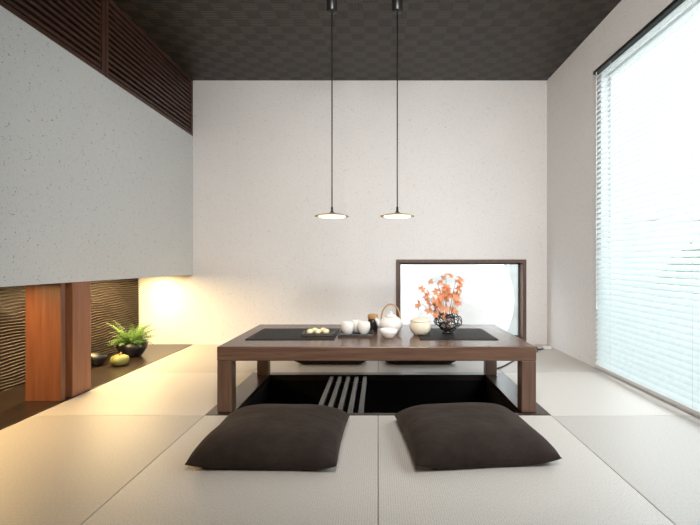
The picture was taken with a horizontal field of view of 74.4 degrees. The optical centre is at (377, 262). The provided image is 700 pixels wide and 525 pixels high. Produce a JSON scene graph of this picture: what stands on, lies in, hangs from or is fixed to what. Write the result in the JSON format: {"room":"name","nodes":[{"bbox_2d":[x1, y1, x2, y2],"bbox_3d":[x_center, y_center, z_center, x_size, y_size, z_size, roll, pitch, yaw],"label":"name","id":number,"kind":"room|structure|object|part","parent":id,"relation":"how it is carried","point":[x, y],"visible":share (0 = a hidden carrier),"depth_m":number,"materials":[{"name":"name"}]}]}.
{"room":"japanese tea room","nodes":[
{"label":"japanese tea room","id":0,"kind":"room"},
{"bbox_2d":[0,278,139,391],"bbox_3d":[-2.391,0.495,2.800,0.018,0.750,3.600,0,0,0],"label":"wall","id":1,"kind":"structure","parent":0,"point":[116,300],"depth_m":3.87,"materials":[{"name":"brown wood"}]},
{"bbox_2d":[0,5,192,286],"bbox_3d":[-2.125,-0.570,1.650,0.550,1.380,5.900,0,0,0],"label":"wall","id":2,"kind":"structure","parent":0,"point":[96,184],"depth_m":2.86,"materials":[{"name":"paint"}]},
{"bbox_2d":[0,0,104,75],"bbox_3d":[-1.877,-1.540,1.760,0.055,0.560,2.720,0,0,0],"label":"screen","id":3,"kind":"object","parent":2,"relation":"on","point":[77,26],"visible":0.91,"depth_m":2.80,"materials":[{"name":"brown wood"}]},
{"bbox_2d":[105,0,192,135],"bbox_3d":[-1.877,-1.540,3.861,0.055,0.560,1.473,0,0,0],"label":"screen","id":4,"kind":"object","parent":2,"relation":"on","point":[134,62],"visible":0.76,"depth_m":3.67,"materials":[{"name":"brown wood"}]},
{"bbox_2d":[0,344,192,429],"bbox_3d":[-2.127,1.069,1.650,0.546,0.502,5.900,0,0,0],"label":"floor","id":5,"kind":"structure","parent":0,"point":[14,408],"depth_m":3.11,"materials":[{"name":"brown wood"}]},
{"bbox_2d":[25,281,90,400],"bbox_3d":[-1.965,0.469,2.840,0.220,0.698,0.270,0,0,0],"label":"wooden pillar","id":6,"kind":"structure","parent":5,"relation":"on","point":[57,315],"depth_m":2.71,"materials":[{"name":"brown wood"}]},
{"bbox_2d":[91,353,107,365],"bbox_3d":[-2.240,0.775,3.660,0.164,0.085,0.164,0,0,0],"label":"bowl","id":7,"kind":"object","parent":5,"relation":"on","point":[97,359],"visible":0.82,"depth_m":3.63,"materials":[{"name":"ceramic"}]},
{"bbox_2d":[109,352,129,365],"bbox_3d":[-2.055,0.765,3.660,0.144,0.106,0.144,0,0,0],"label":"gourd","id":8,"kind":"object","parent":5,"relation":"on","point":[120,359],"visible":1,"depth_m":3.61,"materials":[{"name":"plant"}]},
{"bbox_2d":[105,321,156,357],"bbox_3d":[-2.151,0.661,4.020,0.385,0.314,0.403,0,0,-18],"label":"potted fern","id":9,"kind":"object","parent":5,"relation":"on","point":[134,345],"visible":1,"depth_m":3.95,"materials":[{"name":"green plant"}]},
{"bbox_2d":[115,341,147,357],"bbox_3d":[-2.150,0.758,4.020,0.260,0.120,0.260,0,0,0],"label":"pot","id":10,"kind":"object","parent":9,"relation":"attached to","point":[132,349],"depth_m":3.94,"materials":[{"name":"black ceramic"}]},
{"bbox_2d":[138,81,546,344],"bbox_3d":[-0.330,-0.300,4.670,4.340,3.240,0.140,0,0,0],"label":"wall","id":11,"kind":"structure","parent":0,"point":[472,155],"depth_m":4.60,"materials":[{"name":"paint"}]},
{"bbox_2d":[396,259,525,340],"bbox_3d":[0.830,0.380,4.667,1.300,0.820,0.157,0,0,0],"label":"window","id":12,"kind":"structure","parent":11,"relation":"in","point":[521,263],"depth_m":4.59,"materials":[{"name":"brown wood"}]},
{"bbox_2d":[112,0,620,80],"bbox_3d":[-0.330,-1.870,1.670,4.340,0.100,6.140,0,0,0],"label":"ceiling","id":13,"kind":"structure","parent":0,"point":[209,40],"depth_m":3.70,"materials":[{"name":"black wood"}]},
{"bbox_2d":[315,0,348,218],"bbox_3d":[-0.310,-1.060,3.100,0.230,1.521,0.230,0,0,0],"label":"pendant lamp","id":14,"kind":"object","parent":13,"relation":"hanging from","point":[331,4],"visible":1,"depth_m":3.10,"materials":[{"name":"black metal"}]},
{"bbox_3d":[-0.310,-0.322,3.100,0.230,0.024,0.230,0,0,0],"label":"lamp shade","id":15,"kind":"part","parent":14,"relation":"part of","materials":[{"name":"gold metal"}]},
{"bbox_2d":[319,215,344,218],"bbox_3d":[-0.310,-0.312,3.100,0.180,0.026,0.180,0,0,0],"label":"diffuser","id":16,"kind":"object","parent":14,"relation":"attached to","point":[321,216],"depth_m":3.05,"materials":[{"name":"beige plastic"}]},
{"bbox_3d":[-0.310,-1.026,3.100,0.008,1.319,0.008,0,0,0],"label":"cord","id":17,"kind":"part","parent":14,"relation":"part of","materials":[{"name":"black metal"}]},
{"bbox_2d":[380,0,413,218],"bbox_3d":[0.130,-1.060,3.100,0.230,1.521,0.230,0,0,0],"label":"pendant lamp","id":18,"kind":"object","parent":13,"relation":"hanging from","point":[397,5],"visible":1,"depth_m":3.09,"materials":[{"name":"black metal"}]},
{"bbox_3d":[0.130,-0.322,3.100,0.230,0.024,0.230,0,0,0],"label":"lamp shade","id":19,"kind":"part","parent":18,"relation":"part of","materials":[{"name":"gold metal"}]},
{"bbox_2d":[384,215,410,218],"bbox_3d":[0.130,-0.312,3.100,0.180,0.026,0.180,0,0,0],"label":"diffuser","id":20,"kind":"object","parent":18,"relation":"attached to","point":[385,216],"depth_m":3.05,"materials":[{"name":"beige plastic"}]},
{"bbox_3d":[0.130,-1.026,3.100,0.008,1.319,0.008,0,0,0],"label":"cord","id":21,"kind":"part","parent":18,"relation":"part of","materials":[{"name":"black metal"}]},
{"bbox_2d":[547,0,699,418],"bbox_3d":[1.765,-0.300,1.650,0.150,3.240,5.900,0,0,0],"label":"wall","id":22,"kind":"structure","parent":0,"point":[571,90],"depth_m":3.84,"materials":[{"name":"paint"}]},
{"bbox_2d":[609,0,699,302],"bbox_3d":[1.780,-0.320,1.890,0.060,2.220,3.180,0,0,0],"label":"window","id":23,"kind":"structure","parent":22,"relation":"in","point":[697,9],"depth_m":3.45,"materials":[{"name":"white plastic"}]},
{"bbox_2d":[593,0,699,415],"bbox_3d":[1.661,-0.334,1.903,0.057,2.238,3.205,0,0,0],"label":"blind","id":24,"kind":"object","parent":23,"relation":"attached to","point":[653,350],"visible":1,"depth_m":2.77,"materials":[{"name":"white plastic"}]},
{"bbox_3d":[1.637,-0.539,3.446,0.009,1.778,0.011,0,0,0],"label":"cord","id":25,"kind":"part","parent":24,"relation":"part of","materials":[{"name":"white plastic"}]},
{"bbox_3d":[1.663,-1.440,1.903,0.051,0.025,3.205,0,0,0],"label":"head rail","id":26,"kind":"part","parent":24,"relation":"part of","materials":[{"name":"black paint"}]},
{"bbox_3d":[1.662,0.775,1.903,0.036,0.020,3.185,0,0,0],"label":"rail","id":27,"kind":"part","parent":24,"relation":"part of","materials":[{"name":"white plastic"}]},
{"bbox_3d":[-0.080,1.090,1.650,3.540,0.460,5.900,0,0,0],"label":"floor","id":28,"kind":"structure","parent":0,"visible":0},
{"bbox_2d":[0,415,203,524],"bbox_3d":[-1.390,0.840,1.565,0.918,0.040,1.808,0,0,0],"label":"mat","id":29,"kind":"object","parent":28,"relation":"on","point":[55,469],"visible":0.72,"depth_m":1.92,"materials":[{"name":"beige wicker"}]},
{"bbox_2d":[36,373,251,415],"bbox_3d":[-1.390,0.840,2.950,0.918,0.040,0.958,0,0,0],"label":"mat","id":30,"kind":"object","parent":28,"relation":"on","point":[130,393],"visible":0.6,"depth_m":2.84,"materials":[{"name":"beige wicker"}]},
{"bbox_2d":[130,345,256,372],"bbox_3d":[-1.390,0.840,4.015,0.918,0.040,1.168,0,0,0],"label":"mat","id":31,"kind":"object","parent":28,"relation":"on","point":[193,358],"visible":0.44,"depth_m":3.73,"materials":[{"name":"white wicker"}]},
{"bbox_2d":[82,415,377,524],"bbox_3d":[-0.465,0.840,1.565,0.928,0.040,1.808,0,0,0],"label":"mat","id":32,"kind":"object","parent":28,"relation":"on","point":[168,491],"visible":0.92,"depth_m":1.63,"materials":[{"name":"beige wicker"}]},
{"bbox_2d":[185,404,349,470],"bbox_3d":[-0.450,0.753,2.080,0.595,0.132,0.595,0,0,1],"label":"floor cushion","id":33,"kind":"object","parent":32,"relation":"on","point":[283,437],"visible":1,"depth_m":1.86,"materials":[{"name":"brown fabric"}]},
{"bbox_2d":[255,361,377,371],"bbox_3d":[-0.465,0.840,4.015,0.928,0.040,1.168,0,0,0],"label":"mat","id":34,"kind":"object","parent":28,"relation":"on","point":[275,366],"visible":0.2,"depth_m":3.59,"materials":[{"name":"white wicker"}]},
{"bbox_2d":[295,361,364,364],"bbox_3d":[-0.380,0.770,3.950,0.575,0.099,0.575,0,0,0],"label":"floor cushion","id":35,"kind":"object","parent":34,"relation":"on","point":[301,362],"visible":0.22,"depth_m":3.67,"materials":[{"name":"brown fabric"}]},
{"bbox_2d":[206,372,549,415],"bbox_3d":[0.000,1.050,2.950,1.858,0.461,0.958,0,0,0],"label":"pit","id":36,"kind":"object","parent":28,"relation":"in","point":[387,393],"visible":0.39,"depth_m":3.36,"materials":[{"name":"black"}]},
{"bbox_2d":[318,376,367,412],"bbox_3d":[-0.215,0.858,2.933,0.280,0.055,0.855,0,0,0],"label":"rack","id":37,"kind":"object","parent":36,"relation":"attached to","point":[347,383],"visible":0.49,"depth_m":2.94,"materials":[{"name":"grey metal"}]},
{"bbox_3d":[-0.215,0.874,3.317,0.280,0.023,0.025,0,0,0],"label":"cross rail","id":38,"kind":"part","parent":37,"relation":"part of","materials":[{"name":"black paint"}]},
{"bbox_2d":[217,324,535,411],"bbox_3d":[-0.007,0.639,2.965,1.745,0.359,0.910,0,0,0],"label":"table","id":39,"kind":"object","parent":36,"relation":"on","point":[405,345],"visible":0.84,"depth_m":2.51,"materials":[{"name":"brown wood"}]},
{"bbox_3d":[-0.839,0.678,2.551,0.080,0.281,0.080,0,0,0],"label":"leg","id":40,"kind":"part","parent":39,"relation":"part of","materials":[{"name":"brown wood"}]},
{"bbox_3d":[-0.839,0.678,3.379,0.080,0.281,0.080,0,0,0],"label":"leg","id":41,"kind":"part","parent":39,"relation":"part of","materials":[{"name":"brown wood"}]},
{"bbox_2d":[245,328,339,339],"bbox_3d":[-0.525,0.458,2.960,0.530,0.004,0.460,0,0,0],"label":"placemat","id":42,"kind":"object","parent":39,"relation":"on","point":[266,333],"visible":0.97,"depth_m":2.88,"materials":[{"name":"black fabric"}]},
{"bbox_2d":[301,331,334,335],"bbox_3d":[-0.375,0.448,2.900,0.200,0.016,0.124,0,0,0],"label":"tray","id":43,"kind":"object","parent":42,"relation":"on","point":[331,333],"visible":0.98,"depth_m":2.84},
{"bbox_2d":[338,330,372,336],"bbox_3d":[-0.140,0.452,2.930,0.220,0.016,0.180,0,0,0],"label":"tray","id":44,"kind":"object","parent":39,"relation":"on","point":[370,333],"visible":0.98,"depth_m":2.84,"materials":[{"name":"black paint"}]},
{"bbox_2d":[341,321,353,333],"bbox_3d":[-0.190,0.413,2.900,0.084,0.078,0.084,0,0,0],"label":"teacup","id":45,"kind":"object","parent":44,"relation":"on","point":[347,327],"visible":0.89,"depth_m":2.87,"materials":[{"name":"white ceramic"}]},
{"bbox_2d":[351,320,362,332],"bbox_3d":[-0.135,0.413,2.972,0.084,0.078,0.084,0,0,0],"label":"teacup","id":46,"kind":"object","parent":44,"relation":"on","point":[354,321],"visible":0.52,"depth_m":2.94,"materials":[{"name":"white ceramic"}]},
{"bbox_2d":[357,321,369,333],"bbox_3d":[-0.090,0.413,2.900,0.084,0.078,0.084,0,0,0],"label":"teacup","id":47,"kind":"object","parent":44,"relation":"on","point":[363,327],"visible":0.87,"depth_m":2.87,"materials":[{"name":"white ceramic"}]},
{"bbox_2d":[368,314,377,330],"bbox_3d":[-0.035,0.403,3.100,0.070,0.114,0.070,0,0,0],"label":"tea canister","id":48,"kind":"object","parent":39,"relation":"on","point":[371,317],"visible":0.69,"depth_m":3.07,"materials":[{"name":"black ceramic"}]},
{"bbox_3d":[-0.035,0.364,3.100,0.070,0.036,0.070,0,0,0],"label":"lid","id":49,"kind":"part","parent":48,"relation":"part of","materials":[{"name":"brown wood"}]},
{"bbox_2d":[375,303,402,333],"bbox_3d":[0.083,0.363,2.980,0.156,0.195,0.156,0,0,-45],"label":"teapot","id":50,"kind":"object","parent":39,"relation":"on","point":[390,320],"visible":0.9,"depth_m":2.94,"materials":[{"name":"white ceramic"}]},
{"bbox_3d":[0.083,0.332,2.980,0.073,0.034,0.073,0,0,0],"label":"lid","id":51,"kind":"part","parent":50,"relation":"part of","materials":[{"name":"white ceramic"}]},
{"bbox_3d":[0.083,0.317,2.980,0.134,0.103,0.010,0,0,0],"label":"handle","id":52,"kind":"part","parent":50,"relation":"part of","materials":[{"name":"brown wood"}]},
{"bbox_2d":[380,328,397,337],"bbox_3d":[0.065,0.432,2.810,0.110,0.055,0.110,0,0,0],"label":"bowl","id":53,"kind":"object","parent":39,"relation":"on","point":[386,332],"visible":1,"depth_m":2.77,"materials":[{"name":"white ceramic"}]},
{"bbox_2d":[418,328,497,339],"bbox_3d":[0.482,0.458,2.960,0.465,0.004,0.460,0,0,0],"label":"placemat","id":54,"kind":"object","parent":39,"relation":"on","point":[434,333],"visible":0.7,"depth_m":2.88,"materials":[{"name":"black fabric"}]},
{"bbox_2d":[409,317,430,334],"bbox_3d":[0.268,0.401,2.930,0.138,0.110,0.138,0,0,0],"label":"lidded pot","id":55,"kind":"object","parent":54,"relation":"on","point":[418,326],"visible":1,"depth_m":2.88,"materials":[{"name":"beige ceramic"}]},
{"bbox_3d":[0.268,0.360,2.930,0.124,0.030,0.124,0,0,0],"label":"lid","id":56,"kind":"part","parent":55,"relation":"part of","materials":[{"name":"beige ceramic"}]},
{"bbox_2d":[415,273,464,333],"bbox_3d":[0.394,0.263,2.969,0.329,0.385,0.182,0,0,0],"label":"flower arrangement","id":57,"kind":"object","parent":54,"relation":"on","point":[446,293],"visible":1,"depth_m":2.96,"materials":[{"name":"orange plant"}]},
{"bbox_3d":[0.824,0.678,3.379,0.080,0.281,0.080,0,0,0],"label":"leg","id":58,"kind":"part","parent":39,"relation":"part of","materials":[{"name":"brown wood"}]},
{"bbox_3d":[0.824,0.678,2.551,0.080,0.281,0.080,0,0,0],"label":"leg","id":59,"kind":"part","parent":39,"relation":"part of","materials":[{"name":"brown wood"}]},
{"bbox_2d":[378,361,500,371],"bbox_3d":[0.465,0.840,4.015,0.928,0.040,1.168,0,0,0],"label":"mat","id":60,"kind":"object","parent":28,"relation":"on","point":[457,366],"visible":0.2,"depth_m":3.59,"materials":[{"name":"white wicker"}]},
{"bbox_2d":[385,361,454,364],"bbox_3d":[0.340,0.770,3.950,0.575,0.099,0.575,0,0,0],"label":"floor cushion","id":61,"kind":"object","parent":60,"relation":"on","point":[390,362],"visible":0.16,"depth_m":3.67,"materials":[{"name":"brown fabric"}]},
{"bbox_2d":[378,415,673,524],"bbox_3d":[0.465,0.840,1.565,0.928,0.040,1.808,0,0,0],"label":"mat","id":62,"kind":"object","parent":28,"relation":"on","point":[578,488],"visible":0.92,"depth_m":1.65,"materials":[{"name":"beige wicker"}]},
{"bbox_2d":[394,402,561,468],"bbox_3d":[0.410,0.752,2.100,0.595,0.134,0.595,0,0,-6],"label":"floor cushion","id":63,"kind":"object","parent":62,"relation":"on","point":[466,435],"visible":1,"depth_m":1.88,"materials":[{"name":"brown fabric"}]},
{"bbox_2d":[497,345,603,372],"bbox_3d":[1.310,0.840,4.015,0.758,0.040,1.168,0,0,0],"label":"mat","id":64,"kind":"object","parent":28,"relation":"on","point":[553,360],"visible":0.34,"depth_m":3.70,"materials":[{"name":"white wicker"}]},
{"bbox_2d":[497,346,543,368],"bbox_3d":[1.160,0.814,3.985,0.209,0.012,1.171,0,0,37],"label":"power cable","id":65,"kind":"object","parent":64,"relation":"on","point":[537,349],"visible":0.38,"depth_m":3.72,"materials":[{"name":"black plastic"}]},
{"bbox_2d":[504,373,690,415],"bbox_3d":[1.310,0.840,2.950,0.758,0.040,0.958,0,0,0],"label":"mat","id":66,"kind":"object","parent":28,"relation":"on","point":[557,393],"visible":0.6,"depth_m":2.79,"materials":[{"name":"beige wicker"}]},
{"bbox_2d":[552,415,699,524],"bbox_3d":[1.310,0.840,1.565,0.758,0.040,1.808,0,0,0],"label":"mat","id":67,"kind":"object","parent":28,"relation":"on","point":[658,456],"visible":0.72,"depth_m":2.00,"materials":[{"name":"beige wicker"}]},
{"label":"outside","id":68,"kind":"structure","parent":0,"visible":0},
{"bbox_3d":[1.000,1.370,6.000,26.000,0.100,24.000,0,0,0],"label":"ground","id":69,"kind":"structure","parent":68,"visible":0},
{"bbox_2d":[401,264,513,330],"bbox_3d":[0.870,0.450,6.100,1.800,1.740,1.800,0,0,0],"label":"window pane","id":70,"kind":"object","parent":69,"relation":"on","point":[487,296],"visible":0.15,"depth_m":5.33,"materials":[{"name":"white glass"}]},
{"bbox_2d":[504,217,699,334],"bbox_3d":[2.000,0.270,7.975,12.040,2.100,0.210,0,0,0],"label":"wall","id":71,"kind":"structure","parent":69,"relation":"on","point":[512,269],"depth_m":7.90,"materials":[{"name":"white paint"}]},
{"bbox_2d":[642,243,699,314],"bbox_3d":[3.621,0.529,4.906,1.447,1.681,1.228,0,0,0],"label":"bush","id":72,"kind":"object","parent":69,"relation":"on","point":[690,243],"visible":0.02,"depth_m":5.04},
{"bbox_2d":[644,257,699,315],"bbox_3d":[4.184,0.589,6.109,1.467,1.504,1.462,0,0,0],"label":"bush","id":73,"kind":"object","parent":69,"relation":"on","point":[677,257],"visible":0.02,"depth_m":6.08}
]}

